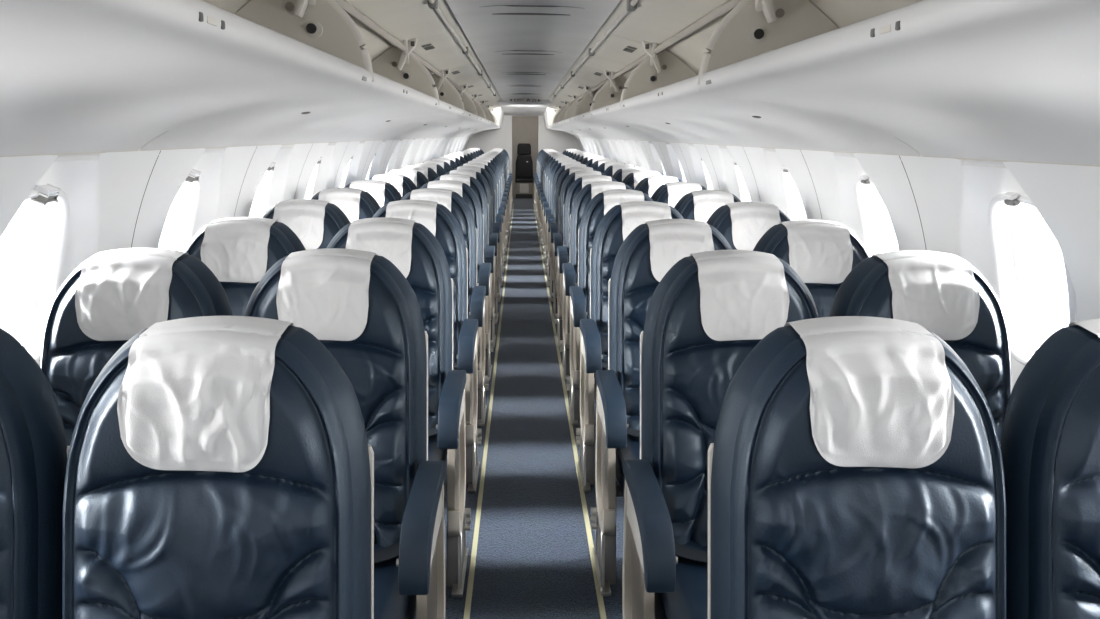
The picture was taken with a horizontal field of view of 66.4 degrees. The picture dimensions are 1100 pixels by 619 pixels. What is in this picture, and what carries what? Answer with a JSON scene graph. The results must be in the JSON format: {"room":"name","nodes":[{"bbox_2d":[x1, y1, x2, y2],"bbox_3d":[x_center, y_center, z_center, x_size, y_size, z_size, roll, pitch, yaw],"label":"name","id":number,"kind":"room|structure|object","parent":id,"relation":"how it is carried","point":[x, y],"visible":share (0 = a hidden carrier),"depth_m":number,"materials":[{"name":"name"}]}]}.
{"room":"aircraft cabin","nodes":[
{"label":"aircraft cabin","id":0,"kind":"room"},
{"bbox_2d":[0,137,470,365],"bbox_3d":[-1.398,-1.078,8.584,0.326,1.422,19.270,0,12,-2],"label":"wall","id":1,"kind":"structure","parent":0,"point":[105,194],"depth_m":2.63,"materials":[{"name":"plastic"}]},
{"bbox_2d":[19,183,68,362],"bbox_3d":[-1.290,-0.074,2.072,0.188,0.468,0.336,0,12,-2],"label":"window","id":2,"kind":"structure","parent":1,"relation":"in","point":[52,202],"depth_m":2.20,"materials":[{"name":"plastic"}]},
{"bbox_2d":[171,169,201,251],"bbox_3d":[-1.320,-0.262,2.972,0.188,0.468,0.336,0,12,-2],"label":"window","id":3,"kind":"structure","parent":1,"relation":"in","point":[190,191],"depth_m":3.09,"materials":[{"name":"glass"}]},
{"bbox_2d":[0,0,373,161],"bbox_3d":[-0.780,-0.485,1.368,0.666,0.519,1.866,0,12,-2],"label":"bin","id":4,"kind":"object","parent":1,"relation":"attached to","point":[80,79],"visible":1,"depth_m":1.48,"materials":[{"name":"plastic"}]},
{"bbox_2d":[184,217,305,315],"bbox_3d":[-1.018,0.310,2.629,0.461,1.136,0.684,0,12,-2],"label":"passenger seat","id":5,"kind":"object","parent":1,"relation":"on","point":[239,251],"visible":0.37,"depth_m":2.73,"materials":[{"name":"fabric"}]},
{"bbox_2d":[250,161,275,217],"bbox_3d":[-1.351,-0.450,3.872,0.188,0.468,0.336,0,12,-2],"label":"window","id":6,"kind":"structure","parent":1,"relation":"in","point":[260,202],"depth_m":4.00,"materials":[{"name":"glass"}]},
{"bbox_2d":[140,0,439,152],"bbox_3d":[-0.842,-0.867,3.197,0.666,0.519,1.866,0,12,-2],"label":"bin","id":7,"kind":"object","parent":1,"relation":"attached to","point":[402,84],"visible":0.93,"depth_m":3.07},
{"bbox_2d":[131,137,463,247],"bbox_3d":[-1.380,-1.132,8.901,0.266,1.402,16.660,0,12,-2],"label":"joint","id":8,"kind":"object","parent":1,"relation":"attached to","point":[449,137],"visible":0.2,"depth_m":2.52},
{"bbox_2d":[262,199,349,249],"bbox_3d":[-1.044,0.149,3.399,0.461,1.136,0.684,0,12,-2],"label":"passenger seat","id":9,"kind":"object","parent":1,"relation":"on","point":[315,223],"visible":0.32,"depth_m":3.50,"materials":[{"name":"fabric"}]},
{"bbox_2d":[304,157,322,198],"bbox_3d":[-1.381,-0.638,4.772,0.188,0.468,0.336,0,12,-2],"label":"window","id":10,"kind":"structure","parent":1,"relation":"in","point":[309,192],"depth_m":4.90,"materials":[{"name":"plastic"}]},
{"bbox_2d":[311,188,380,222],"bbox_3d":[-1.070,-0.012,4.169,0.461,1.136,0.684,0,12,-2],"label":"passenger seat","id":11,"kind":"object","parent":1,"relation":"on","point":[356,204],"visible":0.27,"depth_m":4.28,"materials":[{"name":"fabric"}]},
{"bbox_2d":[340,153,353,187],"bbox_3d":[-1.412,-0.826,5.672,0.188,0.468,0.336,0,12,-2],"label":"window","id":12,"kind":"structure","parent":1,"relation":"in","point":[344,179],"depth_m":5.80,"materials":[{"name":"plastic"}]},
{"bbox_2d":[344,180,401,206],"bbox_3d":[-1.096,-0.173,4.939,0.461,1.136,0.684,0,12,-2],"label":"passenger seat","id":13,"kind":"object","parent":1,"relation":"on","point":[383,192],"visible":0.2,"depth_m":5.05,"materials":[{"name":"fabric"}]},
{"bbox_2d":[308,43,464,144],"bbox_3d":[-0.904,-1.250,5.027,0.666,0.519,1.866,0,12,-2],"label":"bin","id":14,"kind":"object","parent":1,"relation":"attached to","point":[451,106],"visible":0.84,"depth_m":5.04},
{"bbox_2d":[368,174,416,197],"bbox_3d":[-1.122,-0.334,5.708,0.461,1.136,0.684,0,12,-2],"label":"passenger seat","id":15,"kind":"object","parent":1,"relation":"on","point":[403,184],"visible":0.14,"depth_m":5.83,"materials":[{"name":"fabric"}]},
{"bbox_2d":[387,169,428,188],"bbox_3d":[-1.148,-0.494,6.479,0.461,1.136,0.684,0,12,-2],"label":"passenger seat","id":16,"kind":"object","parent":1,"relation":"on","point":[419,179],"visible":0.19,"depth_m":6.60,"materials":[{"name":"fabric"}]},
{"bbox_2d":[402,165,437,181],"bbox_3d":[-1.174,-0.655,7.248,0.461,1.136,0.684,0,12,-2],"label":"passenger seat","id":17,"kind":"object","parent":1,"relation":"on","point":[431,175],"visible":0.17,"depth_m":7.37,"materials":[{"name":"blue leather"}]},
{"bbox_2d":[373,71,477,141],"bbox_3d":[-0.966,-1.632,6.856,0.666,0.519,1.866,0,12,-2],"label":"bin","id":18,"kind":"object","parent":1,"relation":"attached to","point":[404,132],"visible":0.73,"depth_m":6.97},
{"bbox_2d":[413,163,445,176],"bbox_3d":[-1.200,-0.816,8.018,0.461,1.136,0.684,0,12,-2],"label":"passenger seat","id":19,"kind":"object","parent":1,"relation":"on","point":[438,169],"visible":0.19,"depth_m":8.14,"materials":[{"name":"blue leather"}]},
{"bbox_2d":[423,160,452,172],"bbox_3d":[-1.226,-0.977,8.788,0.461,1.136,0.684,0,12,-2],"label":"passenger seat","id":20,"kind":"object","parent":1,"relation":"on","point":[445,165],"visible":0.1,"depth_m":8.91,"materials":[{"name":"blue leather"}]},
{"bbox_2d":[408,85,485,139],"bbox_3d":[-1.028,-2.014,8.685,0.666,0.519,1.866,0,12,-2],"label":"bin","id":21,"kind":"object","parent":1,"relation":"attached to","point":[427,133],"visible":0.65,"depth_m":8.83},
{"bbox_2d":[430,94,491,138],"bbox_3d":[-1.090,-2.396,10.515,0.666,0.519,1.866,0,12,-2],"label":"bin","id":22,"kind":"object","parent":1,"relation":"attached to","point":[488,122],"visible":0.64,"depth_m":10.71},
{"bbox_2d":[445,101,495,137],"bbox_3d":[-1.152,-2.779,12.344,0.666,0.519,1.866,0,12,-2],"label":"bin","id":23,"kind":"object","parent":1,"relation":"attached to","point":[453,134],"visible":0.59,"depth_m":12.58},
{"bbox_2d":[455,105,498,137],"bbox_3d":[-1.214,-3.161,14.174,0.666,0.519,1.866,0,12,-2],"label":"bin","id":24,"kind":"object","parent":1,"relation":"attached to","point":[462,134],"visible":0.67,"depth_m":14.47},
{"bbox_2d":[463,108,503,136],"bbox_3d":[-1.265,-3.630,16.418,0.700,0.520,2.708,0,12,-2],"label":"fairing","id":25,"kind":"object","parent":1,"relation":"attached to","point":[498,112],"visible":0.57,"depth_m":15.62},
{"bbox_2d":[467,107,579,172],"bbox_3d":[-0.566,-3.340,17.917,2.600,2.050,0.060,0,12,-2],"label":"wall","id":26,"kind":"structure","parent":0,"point":[487,140],"depth_m":17.83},
{"bbox_2d":[498,99,550,115],"bbox_3d":[-0.471,-3.636,15.144,0.800,0.165,5.350,0,12,-2],"label":"ceiling","id":27,"kind":"structure","parent":0,"point":[509,108],"depth_m":14.32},
{"bbox_2d":[347,0,500,109],"bbox_3d":[-0.670,-1.917,6.809,0.318,0.129,16.824,0,12,-2],"label":"cove","id":28,"kind":"object","parent":27,"relation":"attached to","point":[403,19],"visible":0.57,"depth_m":3.98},
{"bbox_2d":[428,0,496,97],"bbox_3d":[-0.504,-1.542,4.981,0.037,0.053,13.083,0,12,-2],"label":"handrail","id":29,"kind":"object","parent":28,"relation":"attached to","point":[432,4],"visible":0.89,"depth_m":4.21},
{"bbox_2d":[509,99,540,101],"bbox_3d":[-0.372,-3.120,12.514,0.470,0.062,0.018,0,12,-2],"label":"exit sign","id":30,"kind":"object","parent":27,"relation":"attached to","point":[510,100],"visible":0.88,"depth_m":12.51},
{"bbox_2d":[548,0,726,109],"bbox_3d":[0.292,-1.916,6.841,0.318,0.129,16.824,0,12,-2],"label":"cove","id":31,"kind":"object","parent":27,"relation":"attached to","point":[656,21],"visible":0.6,"depth_m":3.91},
{"bbox_2d":[552,0,638,98],"bbox_3d":[0.251,-1.542,5.007,0.037,0.053,13.083,0,12,-2],"label":"handrail","id":32,"kind":"object","parent":31,"relation":"attached to","point":[631,4],"visible":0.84,"depth_m":4.15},
{"bbox_2d":[512,116,537,196],"bbox_3d":[-0.604,-3.598,19.032,2.600,2.100,0.050,0,12,-2],"label":"wall","id":33,"kind":"structure","parent":0,"point":[524,128],"depth_m":18.95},
{"bbox_2d":[446,0,619,99],"bbox_3d":[-0.157,-1.759,5.882,0.660,0.051,14.138,0,12,-2],"label":"ceiling","id":34,"kind":"structure","parent":0,"point":[525,48],"depth_m":4.43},
{"bbox_2d":[414,197,655,618],"bbox_3d":[-0.289,-0.548,9.714,2.100,0.060,21.150,0,12,-2],"label":"floor","id":35,"kind":"structure","parent":0,"point":[533,559],"depth_m":3.44,"materials":[{"name":"blue carpet"}]},
{"bbox_2d":[0,328,69,618],"bbox_3d":[-0.965,0.632,1.089,0.461,1.136,0.684,0,12,-2],"label":"passenger seat","id":36,"kind":"object","parent":35,"relation":"on","point":[34,450],"visible":0.88,"depth_m":1.25,"materials":[{"name":"blue leather"}]},
{"bbox_2d":[40,248,232,445],"bbox_3d":[-0.991,0.471,1.859,0.461,1.136,0.684,0,12,-2],"label":"passenger seat","id":37,"kind":"object","parent":35,"relation":"on","point":[112,296],"visible":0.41,"depth_m":1.96,"materials":[{"name":"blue leather"}]},
{"bbox_2d":[62,316,373,618],"bbox_3d":[-0.471,0.634,1.106,0.522,1.140,0.684,0,12,-2],"label":"passenger seat","id":38,"kind":"object","parent":35,"relation":"on","point":[218,467],"visible":1,"depth_m":1.21,"materials":[{"name":"blue leather"}]},
{"bbox_2d":[245,248,445,618],"bbox_3d":[-0.497,0.473,1.876,0.522,1.140,0.684,0,12,-2],"label":"passenger seat","id":39,"kind":"object","parent":35,"relation":"on","point":[359,305],"visible":0.59,"depth_m":1.98,"materials":[{"name":"leather"}]},
{"bbox_2d":[374,543,416,618],"bbox_3d":[-0.526,0.676,1.819,0.426,0.165,0.491,0,12,-2],"label":"seat cushion","id":40,"kind":"object","parent":39,"relation":"on","point":[388,603],"depth_m":1.85,"materials":[{"name":"blue leather"}]},
{"bbox_2d":[327,217,470,597],"bbox_3d":[-0.523,0.312,2.646,0.522,1.140,0.684,0,12,-2],"label":"passenger seat","id":41,"kind":"object","parent":35,"relation":"on","point":[408,244],"visible":0.39,"depth_m":2.75,"materials":[{"name":"leather"}]},
{"bbox_2d":[428,434,446,480],"bbox_3d":[-0.552,0.515,2.589,0.426,0.165,0.491,0,12,-2],"label":"seat cushion","id":42,"kind":"object","parent":41,"relation":"on","point":[434,453],"depth_m":2.67,"materials":[{"name":"blue leather"}]},
{"bbox_2d":[372,200,481,492],"bbox_3d":[-0.549,0.151,3.416,0.522,1.140,0.684,0,12,-2],"label":"passenger seat","id":43,"kind":"object","parent":35,"relation":"on","point":[435,217],"visible":0.3,"depth_m":3.53,"materials":[{"name":"leather"}]},
{"bbox_2d":[432,158,457,169],"bbox_3d":[-1.253,-1.138,9.558,0.461,1.136,0.684,0,12,-2],"label":"passenger seat","id":44,"kind":"object","parent":35,"relation":"on","point":[450,162],"visible":0.16,"depth_m":9.69,"materials":[{"name":"blue leather"}]},
{"bbox_2d":[401,188,488,425],"bbox_3d":[-0.575,-0.009,4.186,0.522,1.140,0.684,0,12,-2],"label":"passenger seat","id":45,"kind":"object","parent":35,"relation":"on","point":[451,200],"visible":0.27,"depth_m":4.31,"materials":[{"name":"leather"}]},
{"bbox_2d":[439,156,462,166],"bbox_3d":[-1.279,-1.299,10.328,0.461,1.136,0.684,0,12,-2],"label":"passenger seat","id":46,"kind":"object","parent":35,"relation":"on","point":[457,161],"visible":0.16,"depth_m":10.46,"materials":[{"name":"blue leather"}]},
{"bbox_2d":[420,180,493,380],"bbox_3d":[-0.601,-0.170,4.956,0.522,1.140,0.684,0,12,-2],"label":"passenger seat","id":47,"kind":"object","parent":35,"relation":"on","point":[465,191],"visible":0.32,"depth_m":5.08,"materials":[{"name":"leather"}]},
{"bbox_2d":[434,174,496,345],"bbox_3d":[-0.627,-0.331,5.726,0.522,1.140,0.684,0,12,-2],"label":"passenger seat","id":48,"kind":"object","parent":35,"relation":"on","point":[489,251],"visible":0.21,"depth_m":5.85,"materials":[{"name":"leather"}]},
{"bbox_2d":[445,169,499,321],"bbox_3d":[-0.654,-0.492,6.496,0.522,1.140,0.684,0,12,-2],"label":"passenger seat","id":49,"kind":"object","parent":35,"relation":"on","point":[493,237],"visible":0.22,"depth_m":6.63,"materials":[{"name":"leather"}]},
{"bbox_2d":[454,166,501,298],"bbox_3d":[-0.680,-0.653,7.266,0.522,1.140,0.684,0,12,-2],"label":"passenger seat","id":50,"kind":"object","parent":35,"relation":"on","point":[496,227],"visible":0.19,"depth_m":7.41,"materials":[{"name":"leather"}]},
{"bbox_2d":[461,163,503,285],"bbox_3d":[-0.706,-0.814,8.036,0.522,1.140,0.684,0,12,-2],"label":"passenger seat","id":51,"kind":"object","parent":35,"relation":"on","point":[498,217],"visible":0.22,"depth_m":8.19,"materials":[{"name":"leather"}]},
{"bbox_2d":[465,160,504,272],"bbox_3d":[-0.732,-0.975,8.806,0.522,1.140,0.684,0,12,-2],"label":"passenger seat","id":52,"kind":"object","parent":35,"relation":"on","point":[500,209],"visible":0.17,"depth_m":8.95,"materials":[{"name":"leather"}]},
{"bbox_2d":[463,203,513,618],"bbox_3d":[-0.450,-0.313,8.429,0.018,0.006,18.550,0,12,-2],"label":"strip","id":53,"kind":"object","parent":35,"relation":"on","point":[482,477],"visible":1,"depth_m":3.51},
{"bbox_2d":[470,158,506,260],"bbox_3d":[-0.758,-1.135,9.575,0.522,1.140,0.684,0,12,-2],"label":"passenger seat","id":54,"kind":"object","parent":35,"relation":"on","point":[502,203],"visible":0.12,"depth_m":9.73,"materials":[{"name":"leather"}]},
{"bbox_2d":[474,157,507,251],"bbox_3d":[-0.784,-1.296,10.345,0.522,1.140,0.684,0,12,-2],"label":"passenger seat","id":55,"kind":"object","parent":35,"relation":"on","point":[503,198],"visible":0.17,"depth_m":10.50,"materials":[{"name":"leather"}]},
{"bbox_2d":[478,155,508,243],"bbox_3d":[-0.810,-1.457,11.115,0.522,1.140,0.684,0,12,-2],"label":"passenger seat","id":56,"kind":"object","parent":35,"relation":"on","point":[495,157],"visible":0.18,"depth_m":11.27,"materials":[{"name":"leather"}]},
{"bbox_2d":[480,154,509,235],"bbox_3d":[-0.837,-1.618,11.885,0.522,1.140,0.684,0,12,-2],"label":"passenger seat","id":57,"kind":"object","parent":35,"relation":"on","point":[496,155],"visible":0.12,"depth_m":12.05,"materials":[{"name":"leather"}]},
{"bbox_2d":[484,152,509,227],"bbox_3d":[-0.863,-1.779,12.655,0.522,1.140,0.684,0,12,-2],"label":"passenger seat","id":58,"kind":"object","parent":35,"relation":"on","point":[499,155],"visible":0.12,"depth_m":12.82,"materials":[{"name":"leather"}]},
{"bbox_2d":[486,151,510,224],"bbox_3d":[-0.889,-1.940,13.425,0.522,1.140,0.684,0,12,-2],"label":"passenger seat","id":59,"kind":"object","parent":35,"relation":"on","point":[507,183],"visible":0.13,"depth_m":13.58,"materials":[{"name":"leather"}]},
{"bbox_2d":[515,143,532,198],"bbox_3d":[-0.580,-3.118,18.890,0.400,1.218,0.433,0,12,-2],"label":"seat","id":60,"kind":"object","parent":35,"relation":"on","point":[524,163],"visible":1,"depth_m":18.84,"materials":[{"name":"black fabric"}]},
{"bbox_2d":[535,151,557,219],"bbox_3d":[0.015,-2.100,14.227,0.522,1.140,0.684,0,12,-2],"label":"passenger seat","id":61,"kind":"object","parent":35,"relation":"on","point":[546,151],"visible":0.16,"depth_m":14.38,"materials":[{"name":"leather"}]},
{"bbox_2d":[536,152,559,224],"bbox_3d":[0.041,-1.939,13.457,0.522,1.140,0.684,0,12,-2],"label":"passenger seat","id":62,"kind":"object","parent":35,"relation":"on","point":[543,157],"visible":0.1,"depth_m":13.61,"materials":[{"name":"leather"}]},
{"bbox_2d":[537,153,563,229],"bbox_3d":[0.067,-1.778,12.687,0.522,1.140,0.684,0,12,-2],"label":"passenger seat","id":63,"kind":"object","parent":35,"relation":"on","point":[546,156],"visible":0.14,"depth_m":12.84,"materials":[{"name":"leather"}]},
{"bbox_2d":[538,154,565,236],"bbox_3d":[0.093,-1.617,11.917,0.522,1.140,0.684,0,12,-2],"label":"passenger seat","id":64,"kind":"object","parent":35,"relation":"on","point":[550,156],"visible":0.16,"depth_m":12.06,"materials":[{"name":"leather"}]},
{"bbox_2d":[539,156,569,243],"bbox_3d":[0.120,-1.456,11.147,0.522,1.140,0.684,0,12,-2],"label":"passenger seat","id":65,"kind":"object","parent":35,"relation":"on","point":[542,194],"visible":0.15,"depth_m":11.29,"materials":[{"name":"leather"}]},
{"bbox_2d":[540,157,571,251],"bbox_3d":[0.146,-1.296,10.377,0.522,1.140,0.684,0,12,-2],"label":"passenger seat","id":66,"kind":"object","parent":35,"relation":"on","point":[544,199],"visible":0.12,"depth_m":10.53,"materials":[{"name":"leather"}]},
{"bbox_2d":[542,159,577,261],"bbox_3d":[0.172,-1.135,9.607,0.522,1.140,0.684,0,12,-2],"label":"passenger seat","id":67,"kind":"object","parent":35,"relation":"on","point":[545,204],"visible":0.21,"depth_m":9.76,"materials":[{"name":"leather"}]},
{"bbox_2d":[543,161,582,272],"bbox_3d":[0.198,-0.974,8.837,0.522,1.140,0.684,0,12,-2],"label":"passenger seat","id":68,"kind":"object","parent":35,"relation":"on","point":[548,210],"visible":0.18,"depth_m":8.97,"materials":[{"name":"leather"}]},
{"bbox_2d":[545,164,588,285],"bbox_3d":[0.224,-0.813,8.067,0.522,1.140,0.684,0,12,-2],"label":"passenger seat","id":69,"kind":"object","parent":35,"relation":"on","point":[550,217],"visible":0.21,"depth_m":8.19,"materials":[{"name":"leather"}]},
{"bbox_2d":[533,203,606,618],"bbox_3d":[-0.041,-0.312,8.443,0.018,0.006,18.550,0,12,-2],"label":"strip","id":70,"kind":"object","parent":35,"relation":"on","point":[582,494],"visible":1,"depth_m":3.51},
{"bbox_2d":[548,167,595,301],"bbox_3d":[0.250,-0.652,7.297,0.522,1.140,0.684,0,12,-2],"label":"passenger seat","id":71,"kind":"object","parent":35,"relation":"on","point":[554,227],"visible":0.2,"depth_m":7.42,"materials":[{"name":"leather"}]},
{"bbox_2d":[551,170,605,321],"bbox_3d":[0.276,-0.491,6.527,0.522,1.140,0.684,0,12,-2],"label":"passenger seat","id":72,"kind":"object","parent":35,"relation":"on","point":[557,237],"visible":0.2,"depth_m":6.65,"materials":[{"name":"leather"}]},
{"bbox_2d":[555,175,616,346],"bbox_3d":[0.302,-0.330,5.758,0.522,1.140,0.684,0,12,-2],"label":"passenger seat","id":73,"kind":"object","parent":35,"relation":"on","point":[563,251],"visible":0.29,"depth_m":5.87,"materials":[{"name":"leather"}]},
{"bbox_2d":[560,181,632,379],"bbox_3d":[0.329,-0.170,4.988,0.522,1.140,0.684,0,12,-2],"label":"passenger seat","id":74,"kind":"object","parent":35,"relation":"on","point":[570,270],"visible":0.25,"depth_m":5.10,"materials":[{"name":"leather"}]},
{"bbox_2d":[590,159,617,169],"bbox_3d":[0.667,-1.136,9.624,0.461,1.136,0.684,0,12,-2],"label":"passenger seat","id":75,"kind":"object","parent":35,"relation":"on","point":[596,164],"visible":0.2,"depth_m":9.74,"materials":[{"name":"blue leather"}]},
{"bbox_2d":[566,189,652,425],"bbox_3d":[0.355,-0.009,4.218,0.522,1.140,0.684,0,12,-2],"label":"passenger seat","id":76,"kind":"object","parent":35,"relation":"on","point":[600,204],"visible":0.33,"depth_m":4.33,"materials":[{"name":"leather"}]},
{"bbox_2d":[596,161,624,172],"bbox_3d":[0.693,-0.975,8.854,0.461,1.136,0.684,0,12,-2],"label":"passenger seat","id":77,"kind":"object","parent":35,"relation":"on","point":[605,165],"visible":0.12,"depth_m":8.97,"materials":[{"name":"blue leather"}]},
{"bbox_2d":[603,164,634,176],"bbox_3d":[0.720,-0.815,8.084,0.461,1.136,0.684,0,12,-2],"label":"passenger seat","id":78,"kind":"object","parent":35,"relation":"on","point":[610,170],"visible":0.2,"depth_m":8.20,"materials":[{"name":"blue leather"}]},
{"bbox_2d":[611,167,647,181],"bbox_3d":[0.746,-0.654,7.314,0.461,1.136,0.684,0,12,-2],"label":"passenger seat","id":79,"kind":"object","parent":35,"relation":"on","point":[619,175],"visible":0.13,"depth_m":7.43,"materials":[{"name":"blue leather"}]},
{"bbox_2d":[576,201,683,491],"bbox_3d":[0.381,0.152,3.448,0.522,1.140,0.684,0,12,-2],"label":"passenger seat","id":80,"kind":"object","parent":35,"relation":"on","point":[622,219],"visible":0.35,"depth_m":3.56,"materials":[{"name":"leather"}]},
{"bbox_2d":[595,367,607,401],"bbox_3d":[0.413,0.355,3.393,0.426,0.165,0.491,0,12,-2],"label":"seat cushion","id":81,"kind":"object","parent":80,"relation":"on","point":[603,368],"depth_m":3.53,"materials":[{"name":"blue leather"}]},
{"bbox_2d":[622,171,661,189],"bbox_3d":[0.772,-0.493,6.544,0.461,1.136,0.684,0,12,-2],"label":"passenger seat","id":82,"kind":"object","parent":35,"relation":"on","point":[632,179],"visible":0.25,"depth_m":6.66,"materials":[{"name":"fabric"}]},
{"bbox_2d":[634,175,681,197],"bbox_3d":[0.798,-0.332,5.774,0.461,1.136,0.684,0,12,-2],"label":"passenger seat","id":83,"kind":"object","parent":35,"relation":"on","point":[649,185],"visible":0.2,"depth_m":5.89,"materials":[{"name":"fabric"}]},
{"bbox_2d":[590,219,731,595],"bbox_3d":[0.407,0.313,2.678,0.522,1.140,0.684,0,12,-2],"label":"passenger seat","id":84,"kind":"object","parent":35,"relation":"on","point":[652,248],"visible":0.44,"depth_m":2.78,"materials":[{"name":"leather"}]},
{"bbox_2d":[615,434,639,498],"bbox_3d":[0.439,0.516,2.623,0.426,0.165,0.491,0,12,-2],"label":"seat cushion","id":85,"kind":"object","parent":84,"relation":"on","point":[632,451],"depth_m":2.67,"materials":[{"name":"blue leather"}]},
{"bbox_2d":[651,182,706,206],"bbox_3d":[0.824,-0.171,5.004,0.461,1.136,0.684,0,12,-2],"label":"passenger seat","id":86,"kind":"object","parent":35,"relation":"on","point":[670,193],"visible":0.19,"depth_m":5.12,"materials":[{"name":"fabric"}]},
{"bbox_2d":[674,190,740,221],"bbox_3d":[0.850,-0.010,4.234,0.461,1.136,0.684,0,12,-2],"label":"passenger seat","id":87,"kind":"object","parent":35,"relation":"on","point":[699,205],"visible":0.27,"depth_m":4.34,"materials":[{"name":"fabric"}]},
{"bbox_2d":[622,250,818,618],"bbox_3d":[0.433,0.474,1.908,0.522,1.140,0.684,0,12,-2],"label":"passenger seat","id":88,"kind":"object","parent":35,"relation":"on","point":[708,312],"visible":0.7,"depth_m":2.01,"materials":[{"name":"leather"}]},
{"bbox_2d":[654,540,707,618],"bbox_3d":[0.466,0.677,1.853,0.426,0.165,0.491,0,12,-2],"label":"seat cushion","id":89,"kind":"object","parent":88,"relation":"on","point":[689,600],"depth_m":1.86,"materials":[{"name":"blue leather"}]},
{"bbox_2d":[706,201,790,250],"bbox_3d":[0.876,0.151,3.464,0.461,1.136,0.684,0,12,-2],"label":"passenger seat","id":90,"kind":"object","parent":35,"relation":"on","point":[742,224],"visible":0.23,"depth_m":3.56,"materials":[{"name":"fabric"}]},
{"bbox_2d":[753,219,869,317],"bbox_3d":[0.902,0.312,2.694,0.461,1.136,0.684,0,12,-2],"label":"passenger seat","id":91,"kind":"object","parent":35,"relation":"on","point":[822,253],"visible":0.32,"depth_m":2.79,"materials":[{"name":"fabric"}]},
{"bbox_2d":[708,316,1005,618],"bbox_3d":[0.459,0.635,1.138,0.522,1.140,0.684,0,12,-2],"label":"passenger seat","id":92,"kind":"object","parent":35,"relation":"on","point":[855,463],"visible":1,"depth_m":1.25,"materials":[{"name":"blue leather"}]},
{"bbox_2d":[829,250,1010,440],"bbox_3d":[0.928,0.472,1.924,0.461,1.136,0.684,0,12,-2],"label":"passenger seat","id":93,"kind":"object","parent":35,"relation":"on","point":[943,293],"visible":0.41,"depth_m":2.03,"materials":[{"name":"blue leather"}]},
{"bbox_2d":[999,318,1099,618],"bbox_3d":[0.955,0.633,1.154,0.461,1.136,0.684,0,12,-2],"label":"passenger seat","id":94,"kind":"object","parent":35,"relation":"on","point":[1049,442],"visible":0.94,"depth_m":1.27,"materials":[{"name":"blue leather"}]},
{"bbox_2d":[576,137,1099,391],"bbox_3d":[0.895,-1.076,8.663,0.326,1.422,19.270,0,12,-2],"label":"wall","id":95,"kind":"structure","parent":0,"point":[953,199],"depth_m":2.52,"materials":[{"name":"plastic"}]},
{"bbox_2d":[543,109,583,137],"bbox_3d":[0.234,-3.629,16.469,0.700,0.520,2.708,0,12,-2],"label":"fairing","id":96,"kind":"object","parent":95,"relation":"attached to","point":[548,113],"visible":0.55,"depth_m":15.74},
{"bbox_2d":[549,106,592,138],"bbox_3d":[0.335,-3.159,14.227,0.666,0.519,1.866,0,12,-2],"label":"bin","id":97,"kind":"object","parent":95,"relation":"attached to","point":[585,135],"visible":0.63,"depth_m":14.53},
{"bbox_2d":[552,101,603,139],"bbox_3d":[0.397,-2.777,12.397,0.666,0.519,1.866,0,12,-2],"label":"bin","id":98,"kind":"object","parent":95,"relation":"attached to","point":[592,134],"visible":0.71,"depth_m":12.66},
{"bbox_2d":[557,95,619,140],"bbox_3d":[0.459,-2.395,10.568,0.666,0.519,1.866,0,12,-2],"label":"bin","id":99,"kind":"object","parent":95,"relation":"attached to","point":[560,122],"visible":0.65,"depth_m":10.82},
{"bbox_2d":[564,86,642,141],"bbox_3d":[0.521,-2.013,8.738,0.666,0.519,1.866,0,12,-2],"label":"bin","id":100,"kind":"object","parent":95,"relation":"attached to","point":[569,117],"visible":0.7,"depth_m":8.93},
{"bbox_2d":[574,72,679,143],"bbox_3d":[0.583,-1.631,6.909,0.666,0.519,1.866,0,12,-2],"label":"bin","id":101,"kind":"object","parent":95,"relation":"attached to","point":[582,114],"visible":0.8,"depth_m":7.06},
{"bbox_2d":[590,46,747,147],"bbox_3d":[0.645,-1.248,5.079,0.666,0.519,1.866,0,12,-2],"label":"bin","id":102,"kind":"object","parent":95,"relation":"attached to","point":[606,105],"visible":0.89,"depth_m":5.14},
{"bbox_2d":[700,157,712,189],"bbox_3d":[1.111,-0.821,5.759,0.181,0.461,0.336,0,12,-2],"label":"window","id":103,"kind":"structure","parent":95,"relation":"in","point":[706,175],"depth_m":5.89,"materials":[{"name":"plastic"}]},
{"bbox_2d":[733,160,750,201],"bbox_3d":[1.141,-0.633,4.859,0.181,0.461,0.336,0,12,-2],"label":"window","id":104,"kind":"structure","parent":95,"relation":"in","point":[743,191],"depth_m":4.99,"materials":[{"name":"plastic"}]},
{"bbox_2d":[580,142,926,250],"bbox_3d":[0.856,-1.130,8.977,0.266,1.402,16.660,0,12,-2],"label":"joint","id":105,"kind":"object","parent":95,"relation":"attached to","point":[580,142],"visible":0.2,"depth_m":2.60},
{"bbox_2d":[620,0,920,160],"bbox_3d":[0.707,-0.866,3.250,0.666,0.519,1.866,0,12,-2],"label":"bin","id":106,"kind":"object","parent":95,"relation":"attached to","point":[664,84],"visible":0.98,"depth_m":3.16,"materials":[{"name":"plastic"}]},
{"bbox_2d":[781,166,803,220],"bbox_3d":[1.172,-0.445,3.959,0.181,0.461,0.336,0,12,-2],"label":"window","id":107,"kind":"structure","parent":95,"relation":"in","point":[792,196],"depth_m":4.08,"materials":[{"name":"plastic"}]},
{"bbox_2d":[855,175,883,256],"bbox_3d":[1.203,-0.257,3.059,0.181,0.461,0.336,0,12,-2],"label":"window","id":108,"kind":"structure","parent":95,"relation":"in","point":[865,190],"depth_m":3.18,"materials":[{"name":"plastic"}]},
{"bbox_2d":[697,0,1099,167],"bbox_3d":[0.769,-0.484,1.420,0.666,0.519,1.866,0,12,-2],"label":"bin","id":109,"kind":"object","parent":95,"relation":"attached to","point":[987,83],"visible":1,"depth_m":1.53,"materials":[{"name":"plastic"}]},
{"bbox_2d":[988,192,1075,364],"bbox_3d":[1.233,-0.069,2.159,0.181,0.461,0.336,0,12,-2],"label":"window","id":110,"kind":"structure","parent":95,"relation":"in","point":[1003,210],"depth_m":2.29,"materials":[{"name":"plastic"}]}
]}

